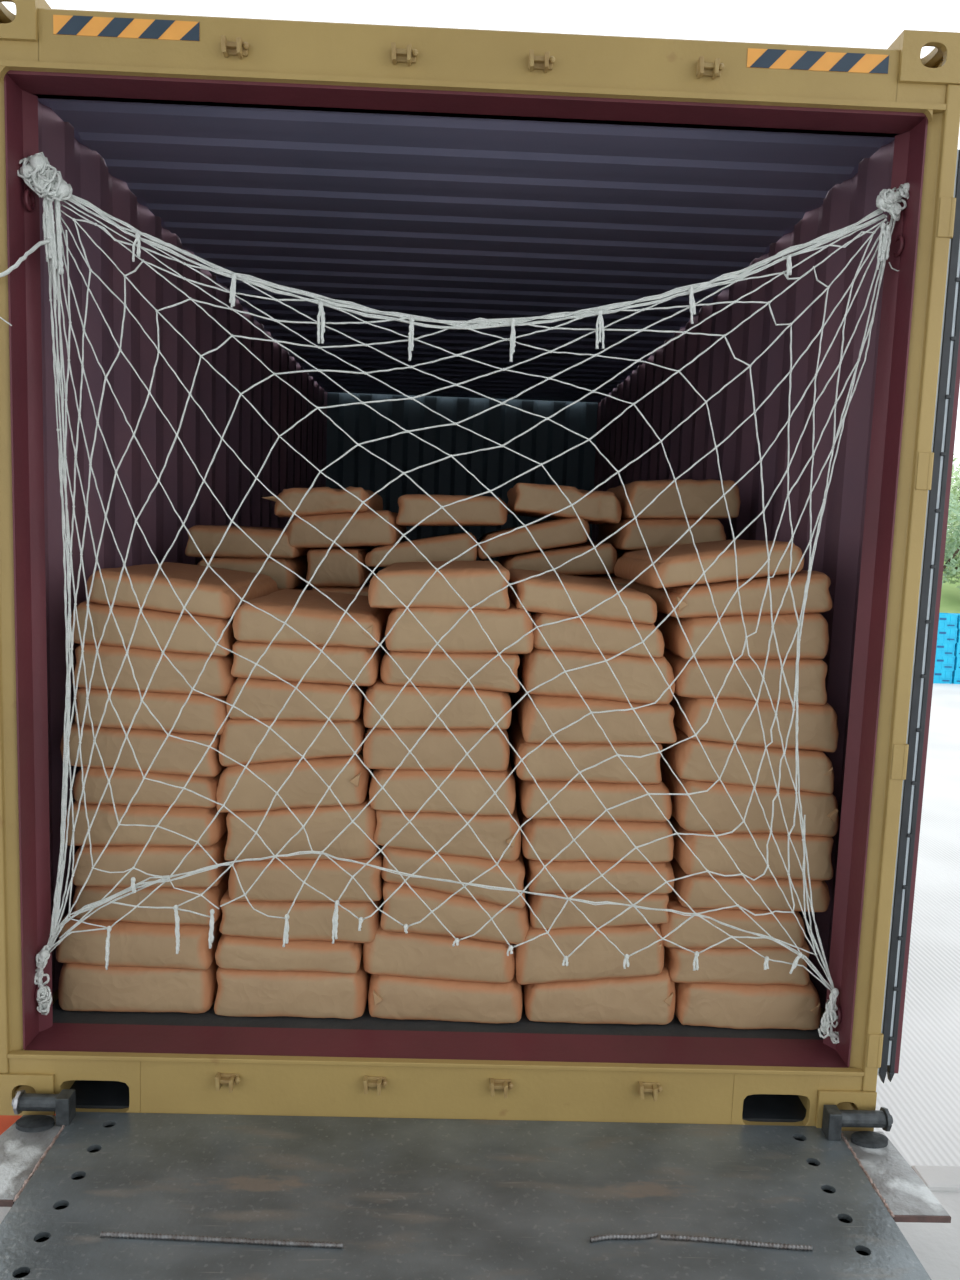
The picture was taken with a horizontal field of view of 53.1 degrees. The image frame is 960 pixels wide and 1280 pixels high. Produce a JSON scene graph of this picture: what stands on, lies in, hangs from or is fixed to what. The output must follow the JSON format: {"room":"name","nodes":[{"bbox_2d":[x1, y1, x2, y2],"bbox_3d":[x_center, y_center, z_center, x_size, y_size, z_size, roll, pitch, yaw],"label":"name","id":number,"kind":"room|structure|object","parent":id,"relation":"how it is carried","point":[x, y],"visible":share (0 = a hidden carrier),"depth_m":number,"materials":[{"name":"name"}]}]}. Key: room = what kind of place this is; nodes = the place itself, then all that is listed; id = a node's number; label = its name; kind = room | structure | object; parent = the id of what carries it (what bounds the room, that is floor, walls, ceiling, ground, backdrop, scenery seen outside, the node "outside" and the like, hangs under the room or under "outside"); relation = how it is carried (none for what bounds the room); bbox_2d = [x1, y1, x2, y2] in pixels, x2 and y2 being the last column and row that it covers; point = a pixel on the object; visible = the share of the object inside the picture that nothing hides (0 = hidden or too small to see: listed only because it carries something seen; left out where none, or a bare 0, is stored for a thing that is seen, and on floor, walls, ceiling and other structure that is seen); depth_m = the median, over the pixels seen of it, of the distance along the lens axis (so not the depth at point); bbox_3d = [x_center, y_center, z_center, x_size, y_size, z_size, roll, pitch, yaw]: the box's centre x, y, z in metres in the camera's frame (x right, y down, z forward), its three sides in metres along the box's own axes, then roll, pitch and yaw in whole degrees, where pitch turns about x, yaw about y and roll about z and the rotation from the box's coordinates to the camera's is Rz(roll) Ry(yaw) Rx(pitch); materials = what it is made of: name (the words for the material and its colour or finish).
{"room":"container loading yard","nodes":[
{"label":"container loading yard","id":0,"kind":"room"},
{"bbox_2d":[0,1165,959,1279],"bbox_3d":[-0.514,2.761,-3.152,17.000,1.165,12.120,2,6,-1],"label":"floor","id":1,"kind":"structure","parent":0,"point":[936,1246],"depth_m":2.59,"materials":[{"name":"concrete"}]},
{"bbox_2d":[0,1089,950,1279],"bbox_3d":[-0.054,1.588,0.990,2.472,0.291,3.394,2,6,-1],"label":"ramp","id":2,"kind":"object","parent":1,"relation":"on","point":[89,1195],"visible":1,"depth_m":2.35,"materials":[{"name":"metal"}]},
{"bbox_2d":[16,1115,53,1132],"bbox_3d":[-1.195,1.298,2.578,0.100,0.012,0.060,2,6,-1],"label":"washer","id":3,"kind":"object","parent":2,"relation":"in","point":[27,1123],"depth_m":2.57,"materials":[{"name":"metal"}]},
{"bbox_2d":[851,1131,887,1148],"bbox_3d":[1.069,1.371,2.635,0.100,0.012,0.060,2,6,-1],"label":"washer","id":4,"kind":"object","parent":2,"relation":"in","point":[859,1139],"depth_m":2.62,"materials":[{"name":"metal"}]},
{"bbox_2d":[874,683,959,1165],"bbox_3d":[14.187,-0.351,33.042,110.000,0.200,59.900,2,6,-1],"label":"ground","id":5,"kind":"structure","parent":0,"point":[922,1099],"depth_m":6.21,"materials":[{"name":"concrete"}]},
{"bbox_2d":[0,1114,55,1134],"bbox_3d":[-0.269,1.543,5.936,2.530,1.148,6.160,2,6,-1],"label":"chassis","id":6,"kind":"object","parent":5,"relation":"on","point":[6,1121],"visible":0.02,"depth_m":2.80,"materials":[{"name":"orange paint"}]},
{"bbox_2d":[0,0,959,1130],"bbox_3d":[-0.096,-0.440,5.503,2.503,2.896,6.096,2,6,-1],"label":"shipping container","id":7,"kind":"object","parent":6,"relation":"on","point":[456,174],"visible":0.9,"depth_m":2.81,"materials":[{"name":"yellow metal"}]},
{"bbox_2d":[58,958,218,1013],"bbox_3d":[-1.035,0.992,3.186,0.462,0.156,0.728,2,6,-1],"label":"sack","id":8,"kind":"object","parent":7,"relation":"on","point":[82,987],"visible":0.3,"depth_m":2.83,"materials":[{"name":"beige paper"}]},
{"bbox_2d":[56,909,221,969],"bbox_3d":[-1.028,0.857,3.155,0.461,0.141,0.732,2,6,-1],"label":"sack","id":9,"kind":"object","parent":8,"relation":"on","point":[132,944],"visible":0.29,"depth_m":2.80,"materials":[{"name":"beige paper"}]},
{"bbox_2d":[73,868,230,925],"bbox_3d":[-0.994,0.734,3.159,0.431,0.126,0.729,2,6,-1],"label":"sack","id":10,"kind":"object","parent":9,"relation":"on","point":[163,896],"visible":0.24,"depth_m":2.80,"materials":[{"name":"beige paper"}]},
{"bbox_2d":[73,830,229,887],"bbox_3d":[-0.983,0.617,3.132,0.425,0.130,0.733,2,6,-1],"label":"sack","id":11,"kind":"object","parent":10,"relation":"on","point":[155,860],"visible":0.3,"depth_m":2.78,"materials":[{"name":"beige paper"}]},
{"bbox_2d":[65,801,227,846],"bbox_3d":[-0.994,0.502,3.118,0.464,0.132,0.729,2,6,-1],"label":"sack","id":12,"kind":"object","parent":11,"relation":"on","point":[190,822],"visible":0.31,"depth_m":2.76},
{"bbox_2d":[73,767,225,808],"bbox_3d":[-0.974,0.386,3.112,0.420,0.122,0.733,2,6,-1],"label":"sack","id":13,"kind":"object","parent":12,"relation":"on","point":[124,783],"visible":0.31,"depth_m":2.76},
{"bbox_2d":[60,722,224,776],"bbox_3d":[-0.991,0.279,3.105,0.457,0.147,0.728,2,6,-1],"label":"sack","id":14,"kind":"object","parent":13,"relation":"on","point":[177,756],"visible":0.38,"depth_m":2.75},
{"bbox_2d":[75,688,229,734],"bbox_3d":[-0.946,0.166,3.081,0.436,0.136,0.734,2,6,-1],"label":"sack","id":15,"kind":"object","parent":14,"relation":"on","point":[201,714],"visible":0.36,"depth_m":2.73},
{"bbox_2d":[72,644,237,696],"bbox_3d":[-0.939,0.049,3.066,0.447,0.145,0.734,2,6,-1],"label":"sack","id":16,"kind":"object","parent":15,"relation":"on","point":[216,679],"visible":0.41,"depth_m":2.71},
{"bbox_2d":[71,600,236,655],"bbox_3d":[-0.949,-0.070,3.058,0.458,0.141,0.731,2,6,-1],"label":"sack","id":17,"kind":"object","parent":16,"relation":"on","point":[188,636],"visible":0.5,"depth_m":2.70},
{"bbox_2d":[87,562,277,618],"bbox_3d":[-0.917,-0.168,3.050,0.423,0.129,0.731,2,6,-1],"label":"sack","id":18,"kind":"object","parent":17,"relation":"on","point":[212,597],"visible":0.79,"depth_m":2.70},
{"bbox_2d":[214,953,370,1018],"bbox_3d":[-0.572,1.008,3.190,0.452,0.155,0.729,2,6,-1],"label":"sack","id":19,"kind":"object","parent":7,"relation":"on","point":[240,993],"visible":0.35,"depth_m":2.83,"materials":[{"name":"beige paper"}]},
{"bbox_2d":[215,934,363,973],"bbox_3d":[-0.576,0.890,3.175,0.432,0.104,0.730,2,6,-1],"label":"sack","id":20,"kind":"object","parent":19,"relation":"on","point":[232,952],"visible":0.39,"depth_m":2.82,"materials":[{"name":"beige paper"}]},
{"bbox_2d":[219,889,383,942],"bbox_3d":[-0.543,0.786,3.169,0.472,0.133,0.732,2,6,-1],"label":"sack","id":21,"kind":"object","parent":20,"relation":"on","point":[311,921],"visible":0.31,"depth_m":2.81,"materials":[{"name":"beige paper"}]},
{"bbox_2d":[228,845,383,901],"bbox_3d":[-0.520,0.664,3.144,0.456,0.137,0.732,2,6,-1],"label":"sack","id":22,"kind":"object","parent":21,"relation":"on","point":[277,883],"visible":0.38,"depth_m":2.79,"materials":[{"name":"beige paper"}]},
{"bbox_2d":[224,787,378,860],"bbox_3d":[-0.527,0.520,3.132,0.447,0.178,0.734,2,6,-1],"label":"sack","id":23,"kind":"object","parent":22,"relation":"on","point":[278,826],"visible":0.34,"depth_m":2.78,"materials":[{"name":"beige paper"}]},
{"bbox_2d":[216,748,373,812],"bbox_3d":[-0.553,0.380,3.115,0.440,0.179,0.731,2,6,-1],"label":"sack","id":24,"kind":"object","parent":23,"relation":"on","point":[304,788],"visible":0.39,"depth_m":2.76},
{"bbox_2d":[219,710,367,766],"bbox_3d":[-0.555,0.258,3.112,0.418,0.154,0.729,2,6,-1],"label":"sack","id":25,"kind":"object","parent":24,"relation":"on","point":[240,738],"visible":0.45,"depth_m":2.75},
{"bbox_2d":[226,677,368,720],"bbox_3d":[-0.545,0.136,3.087,0.389,0.127,0.733,2,6,-1],"label":"sack","id":26,"kind":"object","parent":25,"relation":"on","point":[261,699],"visible":0.41,"depth_m":2.73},
{"bbox_2d":[231,637,386,685],"bbox_3d":[-0.511,0.029,3.080,0.420,0.124,0.731,2,6,-1],"label":"sack","id":27,"kind":"object","parent":26,"relation":"on","point":[289,662],"visible":0.59,"depth_m":2.72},
{"bbox_2d":[232,589,393,647],"bbox_3d":[-0.501,-0.081,3.061,0.420,0.121,0.731,2,6,-1],"label":"sack","id":28,"kind":"object","parent":27,"relation":"on","point":[315,617],"visible":0.84,"depth_m":2.71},
{"bbox_2d":[368,973,521,1023],"bbox_3d":[-0.111,1.030,3.199,0.466,0.142,0.734,2,6,-1],"label":"sack","id":29,"kind":"object","parent":7,"relation":"on","point":[389,997],"visible":0.37,"depth_m":2.84,"materials":[{"name":"beige paper"}]},
{"bbox_2d":[363,901,514,982],"bbox_3d":[-0.128,0.897,3.186,0.460,0.163,0.734,2,6,-1],"label":"sack","id":30,"kind":"object","parent":29,"relation":"on","point":[414,955],"visible":0.34,"depth_m":2.83,"materials":[{"name":"beige paper"}]},
{"bbox_2d":[380,881,528,943],"bbox_3d":[-0.078,0.771,3.167,0.445,0.180,0.734,2,6,-1],"label":"sack","id":31,"kind":"object","parent":30,"relation":"on","point":[463,917],"visible":0.41,"depth_m":2.81,"materials":[{"name":"beige paper"}]},
{"bbox_2d":[381,846,524,908],"bbox_3d":[-0.086,0.657,3.159,0.434,0.181,0.737,2,6,-1],"label":"sack","id":32,"kind":"object","parent":31,"relation":"on","point":[466,869],"visible":0.32,"depth_m":2.80,"materials":[{"name":"beige paper"}]},
{"bbox_2d":[374,801,520,861],"bbox_3d":[-0.101,0.536,3.151,0.436,0.164,0.731,2,6,-1],"label":"sack","id":33,"kind":"object","parent":32,"relation":"on","point":[495,832],"visible":0.35,"depth_m":2.79,"materials":[{"name":"beige paper"}]},
{"bbox_2d":[369,757,515,815],"bbox_3d":[-0.115,0.403,3.123,0.429,0.138,0.735,2,6,-1],"label":"sack","id":34,"kind":"object","parent":33,"relation":"on","point":[468,791],"visible":0.38,"depth_m":2.77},
{"bbox_2d":[363,728,509,771],"bbox_3d":[-0.134,0.275,3.120,0.430,0.134,0.733,2,6,-1],"label":"sack","id":35,"kind":"object","parent":34,"relation":"on","point":[437,749],"visible":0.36,"depth_m":2.77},
{"bbox_2d":[363,675,511,728],"bbox_3d":[-0.130,0.157,3.097,0.432,0.132,0.729,2,6,-1],"label":"sack","id":36,"kind":"object","parent":35,"relation":"on","point":[409,710],"visible":0.52,"depth_m":2.74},
{"bbox_2d":[380,649,519,692],"bbox_3d":[-0.093,0.049,3.088,0.406,0.114,0.732,2,6,-1],"label":"sack","id":37,"kind":"object","parent":36,"relation":"on","point":[438,671],"visible":0.56,"depth_m":2.73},
{"bbox_2d":[385,598,533,653],"bbox_3d":[-0.064,-0.066,3.072,0.429,0.138,0.730,2,6,-1],"label":"sack","id":38,"kind":"object","parent":37,"relation":"on","point":[504,628],"visible":0.6,"depth_m":2.71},
{"bbox_2d":[368,561,509,609],"bbox_3d":[-0.124,-0.185,3.058,0.408,0.126,0.734,2,6,-1],"label":"sack","id":39,"kind":"object","parent":38,"relation":"on","point":[474,581],"visible":0.94,"depth_m":2.71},
{"bbox_2d":[0,152,909,1043],"bbox_3d":[-0.085,-0.052,2.612,2.346,2.371,0.156,2,6,-4],"label":"net","id":40,"kind":"object","parent":7,"relation":"hanging from","point":[48,184],"visible":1,"depth_m":2.62,"materials":[{"name":"white fabric"}]},
{"bbox_2d":[521,963,675,1024],"bbox_3d":[0.357,1.030,3.213,0.459,0.169,0.731,2,6,-1],"label":"sack","id":41,"kind":"object","parent":7,"relation":"in","point":[650,1000],"visible":0.34,"depth_m":2.86,"materials":[{"name":"beige paper"}]},
{"bbox_2d":[514,894,663,984],"bbox_3d":[0.324,0.896,3.190,0.448,0.205,0.730,2,6,-1],"label":"sack","id":42,"kind":"object","parent":41,"relation":"on","point":[538,960],"visible":0.36,"depth_m":2.83,"materials":[{"name":"beige paper"}]},
{"bbox_2d":[523,873,668,929],"bbox_3d":[0.349,0.765,3.181,0.412,0.130,0.735,2,6,-1],"label":"sack","id":43,"kind":"object","parent":42,"relation":"on","point":[546,908],"visible":0.35,"depth_m":2.83,"materials":[{"name":"beige paper"}]},
{"bbox_2d":[521,846,674,894],"bbox_3d":[0.356,0.663,3.163,0.438,0.108,0.730,2,6,-1],"label":"sack","id":44,"kind":"object","parent":43,"relation":"on","point":[627,877],"visible":0.34,"depth_m":2.81,"materials":[{"name":"beige paper"}]},
{"bbox_2d":[513,773,673,862],"bbox_3d":[0.344,0.552,3.167,0.452,0.137,0.731,2,6,-1],"label":"sack","id":45,"kind":"object","parent":44,"relation":"on","point":[603,841],"visible":0.39,"depth_m":2.81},
{"bbox_2d":[510,748,671,821],"bbox_3d":[0.339,0.432,3.152,0.448,0.123,0.728,2,6,-1],"label":"sack","id":46,"kind":"object","parent":45,"relation":"on","point":[577,801],"visible":0.34,"depth_m":2.80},
{"bbox_2d":[506,702,662,783],"bbox_3d":[0.314,0.318,3.131,0.435,0.132,0.732,2,6,-1],"label":"sack","id":47,"kind":"object","parent":46,"relation":"on","point":[549,762],"visible":0.54,"depth_m":2.78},
{"bbox_2d":[511,671,676,743],"bbox_3d":[0.343,0.197,3.108,0.453,0.141,0.734,2,6,-1],"label":"sack","id":48,"kind":"object","parent":47,"relation":"on","point":[620,727],"visible":0.64,"depth_m":2.75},
{"bbox_2d":[517,647,674,703],"bbox_3d":[0.342,0.067,3.108,0.442,0.156,0.735,2,6,-1],"label":"sack","id":49,"kind":"object","parent":48,"relation":"on","point":[640,679],"visible":0.59,"depth_m":2.75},
{"bbox_2d":[529,611,664,657],"bbox_3d":[0.332,-0.054,3.090,0.394,0.126,0.728,2,6,-1],"label":"sack","id":50,"kind":"object","parent":49,"relation":"on","point":[611,637],"visible":0.48,"depth_m":2.73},
{"bbox_2d":[507,569,656,623],"bbox_3d":[0.300,-0.149,3.077,0.412,0.125,0.730,2,6,-1],"label":"sack","id":51,"kind":"object","parent":50,"relation":"on","point":[545,593],"visible":0.88,"depth_m":2.72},
{"bbox_2d":[674,980,820,1029],"bbox_3d":[0.808,1.059,3.220,0.439,0.144,0.730,2,6,-1],"label":"sack","id":52,"kind":"object","parent":7,"relation":"on","point":[733,1006],"visible":0.36,"depth_m":2.86,"materials":[{"name":"beige paper"}]},
{"bbox_2d":[664,940,809,985],"bbox_3d":[0.773,0.930,3.211,0.427,0.132,0.731,2,6,-1],"label":"sack","id":53,"kind":"object","parent":52,"relation":"on","point":[743,966],"visible":0.31,"depth_m":2.85,"materials":[{"name":"beige paper"}]},
{"bbox_2d":[658,891,804,948],"bbox_3d":[0.744,0.822,3.188,0.439,0.129,0.730,2,6,-1],"label":"sack","id":54,"kind":"object","parent":53,"relation":"on","point":[696,933],"visible":0.24,"depth_m":2.83,"materials":[{"name":"beige paper"}]},
{"bbox_2d":[669,856,829,911],"bbox_3d":[0.812,0.712,3.187,0.455,0.112,0.730,2,6,-1],"label":"sack","id":55,"kind":"object","parent":54,"relation":"on","point":[700,892],"visible":0.41,"depth_m":2.83,"materials":[{"name":"beige paper"}]},
{"bbox_2d":[669,814,833,880],"bbox_3d":[0.814,0.596,3.165,0.458,0.149,0.732,2,6,-1],"label":"sack","id":56,"kind":"object","parent":55,"relation":"on","point":[742,848],"visible":0.36,"depth_m":2.81,"materials":[{"name":"beige paper"}]},
{"bbox_2d":[660,756,838,836],"bbox_3d":[0.816,0.456,3.147,0.483,0.162,0.735,2,6,-1],"label":"sack","id":57,"kind":"object","parent":56,"relation":"on","point":[820,810],"visible":0.47,"depth_m":2.79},
{"bbox_2d":[661,725,833,793],"bbox_3d":[0.804,0.330,3.137,0.466,0.151,0.731,2,6,-1],"label":"sack","id":58,"kind":"object","parent":57,"relation":"on","point":[687,758],"visible":0.46,"depth_m":2.78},
{"bbox_2d":[669,692,838,751],"bbox_3d":[0.818,0.209,3.123,0.455,0.156,0.731,2,6,-1],"label":"sack","id":59,"kind":"object","parent":58,"relation":"on","point":[817,724],"visible":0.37,"depth_m":2.77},
{"bbox_2d":[663,648,826,704],"bbox_3d":[0.783,0.077,3.117,0.445,0.138,0.730,2,6,-1],"label":"sack","id":60,"kind":"object","parent":59,"relation":"on","point":[691,683],"visible":0.51,"depth_m":2.76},
{"bbox_2d":[653,611,828,659],"bbox_3d":[0.786,-0.050,3.095,0.442,0.151,0.730,2,6,-1],"label":"sack","id":61,"kind":"object","parent":60,"relation":"on","point":[814,642],"visible":0.5,"depth_m":2.74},
{"bbox_2d":[629,570,831,617],"bbox_3d":[0.773,-0.166,3.091,0.474,0.149,0.731,2,6,-1],"label":"sack","id":62,"kind":"object","parent":61,"relation":"on","point":[698,602],"visible":0.6,"depth_m":2.74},
{"bbox_2d":[614,539,803,588],"bbox_3d":[0.703,-0.251,3.077,0.434,0.151,0.734,2,6,-1],"label":"sack","id":63,"kind":"object","parent":62,"relation":"on","point":[680,565],"visible":0.92,"depth_m":2.73,"materials":[{"name":"brown paper"}]},
{"bbox_3d":[-0.949,0.912,3.974,0.412,0.142,0.714,2,6,-1],"label":"sack","id":64,"kind":"object","parent":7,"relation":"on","visible":0},
{"bbox_3d":[-0.940,0.778,3.961,0.412,0.142,0.714,2,6,-1],"label":"sack","id":65,"kind":"object","parent":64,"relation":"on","visible":0},
{"bbox_3d":[-0.942,0.645,3.944,0.412,0.142,0.714,2,6,-1],"label":"sack","id":66,"kind":"object","parent":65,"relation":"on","visible":0},
{"bbox_3d":[-0.938,0.512,3.930,0.412,0.142,0.714,2,6,-1],"label":"sack","id":67,"kind":"object","parent":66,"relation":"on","visible":0},
{"bbox_3d":[-0.929,0.379,3.917,0.412,0.142,0.714,2,6,-1],"label":"sack","id":68,"kind":"object","parent":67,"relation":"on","visible":0},
{"bbox_3d":[-0.917,0.246,3.902,0.412,0.142,0.714,2,6,-1],"label":"sack","id":69,"kind":"object","parent":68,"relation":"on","visible":0},
{"bbox_3d":[-0.917,0.113,3.884,0.412,0.142,0.714,2,6,-1],"label":"sack","id":70,"kind":"object","parent":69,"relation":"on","visible":0},
{"bbox_3d":[-0.915,-0.020,3.866,0.412,0.142,0.714,2,6,-1],"label":"sack","id":71,"kind":"object","parent":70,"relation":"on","visible":0},
{"bbox_2d":[295,585,311,589],"bbox_3d":[-0.911,-0.153,3.851,0.412,0.142,0.714,2,6,-1],"label":"sack","id":72,"kind":"object","parent":71,"relation":"on","point":[302,587],"visible":0.02,"depth_m":4.01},
{"bbox_2d":[197,555,307,590],"bbox_3d":[-0.875,-0.280,3.849,0.367,0.129,0.712,2,6,-1],"label":"sack","id":73,"kind":"object","parent":72,"relation":"on","point":[284,578],"visible":0.39,"depth_m":3.51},
{"bbox_2d":[185,525,317,557],"bbox_3d":[-0.876,-0.391,3.816,0.410,0.120,0.715,2,6,-1],"label":"sack","id":74,"kind":"object","parent":73,"relation":"on","point":[235,543],"visible":0.73,"depth_m":3.47,"materials":[{"name":"brown paper"}]},
{"bbox_3d":[-0.491,0.924,3.996,0.412,0.144,0.710,2,6,-1],"label":"sack","id":75,"kind":"object","parent":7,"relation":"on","visible":0},
{"bbox_3d":[-0.495,0.789,3.979,0.412,0.144,0.710,2,6,-1],"label":"sack","id":76,"kind":"object","parent":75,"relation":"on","visible":0},
{"bbox_3d":[-0.478,0.654,3.956,0.412,0.144,0.710,2,6,-1],"label":"sack","id":77,"kind":"object","parent":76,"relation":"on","visible":0},
{"bbox_3d":[-0.476,0.518,3.947,0.412,0.144,0.710,2,6,-1],"label":"sack","id":78,"kind":"object","parent":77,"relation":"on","visible":0},
{"bbox_3d":[-0.476,0.382,3.940,0.412,0.144,0.710,2,6,-1],"label":"sack","id":79,"kind":"object","parent":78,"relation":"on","visible":0},
{"bbox_3d":[-0.473,0.247,3.918,0.412,0.144,0.710,2,6,-1],"label":"sack","id":80,"kind":"object","parent":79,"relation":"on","visible":0},
{"bbox_3d":[-0.464,0.110,3.912,0.412,0.144,0.710,2,6,-1],"label":"sack","id":81,"kind":"object","parent":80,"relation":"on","visible":0},
{"bbox_3d":[-0.464,-0.025,3.893,0.412,0.144,0.710,2,6,-1],"label":"sack","id":82,"kind":"object","parent":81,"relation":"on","visible":0},
{"bbox_2d":[311,581,369,595],"bbox_3d":[-0.454,-0.160,3.874,0.412,0.144,0.710,2,6,-1],"label":"sack","id":83,"kind":"object","parent":82,"relation":"on","point":[338,589],"visible":0.06,"depth_m":3.53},
{"bbox_2d":[306,546,378,586],"bbox_3d":[-0.540,-0.302,3.853,0.221,0.147,0.714,2,6,-1],"label":"sack","id":84,"kind":"object","parent":83,"relation":"on","point":[338,568],"visible":0.76,"depth_m":3.51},
{"bbox_2d":[286,510,405,547],"bbox_3d":[-0.514,-0.439,3.818,0.410,0.153,0.709,2,6,-1],"label":"sack","id":85,"kind":"object","parent":84,"relation":"on","point":[367,528],"visible":0.89,"depth_m":3.48,"materials":[{"name":"brown paper"}]},
{"bbox_2d":[261,486,382,517],"bbox_3d":[-0.603,-0.539,3.805,0.389,0.123,0.714,2,6,-1],"label":"sack","id":86,"kind":"object","parent":85,"relation":"on","point":[319,500],"visible":0.71,"depth_m":3.46,"materials":[{"name":"brown paper"}]},
{"bbox_3d":[-0.047,0.936,4.003,0.412,0.152,0.708,2,6,-1],"label":"sack","id":87,"kind":"object","parent":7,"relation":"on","visible":0},
{"bbox_3d":[-0.048,0.793,3.982,0.412,0.152,0.708,2,6,-1],"label":"sack","id":88,"kind":"object","parent":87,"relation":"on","visible":0},
{"bbox_3d":[-0.043,0.649,3.978,0.412,0.152,0.708,2,6,-1],"label":"sack","id":89,"kind":"object","parent":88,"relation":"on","visible":0},
{"bbox_3d":[-0.034,0.508,3.950,0.412,0.152,0.708,2,6,-1],"label":"sack","id":90,"kind":"object","parent":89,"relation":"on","visible":0},
{"bbox_3d":[-0.032,0.363,3.947,0.412,0.152,0.708,2,6,-1],"label":"sack","id":91,"kind":"object","parent":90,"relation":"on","visible":0},
{"bbox_3d":[-0.015,0.221,3.928,0.412,0.152,0.708,2,6,-1],"label":"sack","id":92,"kind":"object","parent":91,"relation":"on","visible":0},
{"bbox_3d":[-0.019,0.079,3.903,0.412,0.152,0.708,2,6,-1],"label":"sack","id":93,"kind":"object","parent":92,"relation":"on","visible":0},
{"bbox_3d":[-0.014,-0.064,3.891,0.412,0.152,0.708,2,6,-1],"label":"sack","id":94,"kind":"object","parent":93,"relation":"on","visible":0},
{"bbox_3d":[-0.011,-0.207,3.875,0.412,0.152,0.708,2,6,-1],"label":"sack","id":95,"kind":"object","parent":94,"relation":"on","visible":0},
{"bbox_2d":[365,532,476,566],"bbox_3d":[-0.223,-0.368,3.832,0.415,0.141,0.712,2,6,-1],"label":"sack","id":96,"kind":"object","parent":95,"relation":"on","point":[447,547],"visible":0.79,"depth_m":3.49,"materials":[{"name":"brown paper"}]},
{"bbox_2d":[396,494,507,525],"bbox_3d":[-0.107,-0.507,3.821,0.409,0.120,0.709,2,6,-1],"label":"sack","id":97,"kind":"object","parent":96,"relation":"on","point":[413,508],"visible":0.98,"depth_m":3.47,"materials":[{"name":"brown paper"}]},
{"bbox_2d":[498,541,616,574],"bbox_3d":[0.296,-0.335,3.866,0.422,0.133,0.711,2,6,-1],"label":"sack","id":98,"kind":"object","parent":95,"relation":"on","point":[589,563],"visible":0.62,"depth_m":3.52,"materials":[{"name":"brown paper"}]},
{"bbox_2d":[477,518,589,558],"bbox_3d":[0.193,-0.412,3.837,0.410,0.174,0.710,2,6,-1],"label":"sack","id":99,"kind":"object","parent":98,"relation":"on","point":[553,533],"visible":0.88,"depth_m":3.49,"materials":[{"name":"brown paper"}]},
{"bbox_2d":[507,483,621,524],"bbox_3d":[0.317,-0.537,3.827,0.399,0.140,0.717,2,6,-1],"label":"sack","id":100,"kind":"object","parent":99,"relation":"on","point":[524,499],"visible":0.9,"depth_m":3.48,"materials":[{"name":"brown paper"}]},
{"bbox_3d":[0.787,0.963,4.016,0.407,0.152,0.715,2,6,-1],"label":"sack","id":101,"kind":"object","parent":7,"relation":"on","visible":0},
{"bbox_3d":[0.796,0.819,4.004,0.407,0.152,0.715,2,6,-1],"label":"sack","id":102,"kind":"object","parent":101,"relation":"on","visible":0},
{"bbox_3d":[0.806,0.676,3.994,0.407,0.152,0.715,2,6,-1],"label":"sack","id":103,"kind":"object","parent":102,"relation":"on","visible":0},
{"bbox_3d":[0.813,0.533,3.981,0.407,0.152,0.715,2,6,-1],"label":"sack","id":104,"kind":"object","parent":103,"relation":"on","visible":0},
{"bbox_3d":[0.818,0.389,3.969,0.407,0.152,0.715,2,6,-1],"label":"sack","id":105,"kind":"object","parent":104,"relation":"on","visible":0},
{"bbox_3d":[0.818,0.247,3.941,0.407,0.152,0.715,2,6,-1],"label":"sack","id":106,"kind":"object","parent":105,"relation":"on","visible":0},
{"bbox_3d":[0.832,0.105,3.922,0.407,0.151,0.715,2,6,-1],"label":"sack","id":107,"kind":"object","parent":106,"relation":"on","visible":0},
{"bbox_3d":[0.833,-0.039,3.915,0.407,0.152,0.715,2,6,-1],"label":"sack","id":108,"kind":"object","parent":107,"relation":"on","visible":0},
{"bbox_3d":[0.827,-0.183,3.903,0.407,0.151,0.715,2,6,-1],"label":"sack","id":109,"kind":"object","parent":108,"relation":"on","visible":0},
{"bbox_2d":[616,549,637,559],"bbox_3d":[0.732,-0.318,3.877,0.347,0.127,0.713,2,6,-1],"label":"sack","id":110,"kind":"object","parent":109,"relation":"on","point":[620,553],"visible":0.03,"depth_m":3.84,"materials":[{"name":"brown paper"}]},
{"bbox_2d":[596,518,725,549],"bbox_3d":[0.705,-0.424,3.845,0.385,0.129,0.714,2,6,-1],"label":"sack","id":111,"kind":"object","parent":110,"relation":"on","point":[656,533],"visible":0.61,"depth_m":3.50,"materials":[{"name":"brown paper"}]},
{"bbox_2d":[607,479,740,519],"bbox_3d":[0.739,-0.553,3.834,0.418,0.157,0.710,2,6,-1],"label":"sack","id":112,"kind":"object","parent":111,"relation":"on","point":[697,496],"visible":0.72,"depth_m":3.49,"materials":[{"name":"brown paper"}]},
{"bbox_2d":[939,547,959,612],"bbox_3d":[18.952,-3.723,46.803,100.000,3.721,29.599,2,6,-1],"label":"grass bank","id":113,"kind":"object","parent":5,"relation":"on","point":[950,595],"depth_m":36.32,"materials":[{"name":"green plant"}]},
{"bbox_2d":[942,489,959,584],"bbox_3d":[15.544,-3.070,32.980,4.196,5.217,4.622,2,6,-1],"label":"bushy tree","id":114,"kind":"object","parent":113,"relation":"on","point":[952,553],"visible":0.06,"depth_m":32.39,"materials":[{"name":"green plant"}]},
{"bbox_2d":[943,505,959,592],"bbox_3d":[18.196,-3.174,35.700,3.259,3.998,4.047,2,6,-1],"label":"bushy tree","id":115,"kind":"object","parent":113,"relation":"on","point":[955,523],"visible":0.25,"depth_m":35.56,"materials":[{"name":"green plant"}]},
{"bbox_2d":[949,454,959,523],"bbox_3d":[20.627,-5.417,40.647,5.123,5.301,5.098,2,6,-1],"label":"bushy tree","id":116,"kind":"object","parent":113,"relation":"on","point":[955,489],"visible":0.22,"depth_m":39.68,"materials":[{"name":"green plant"}]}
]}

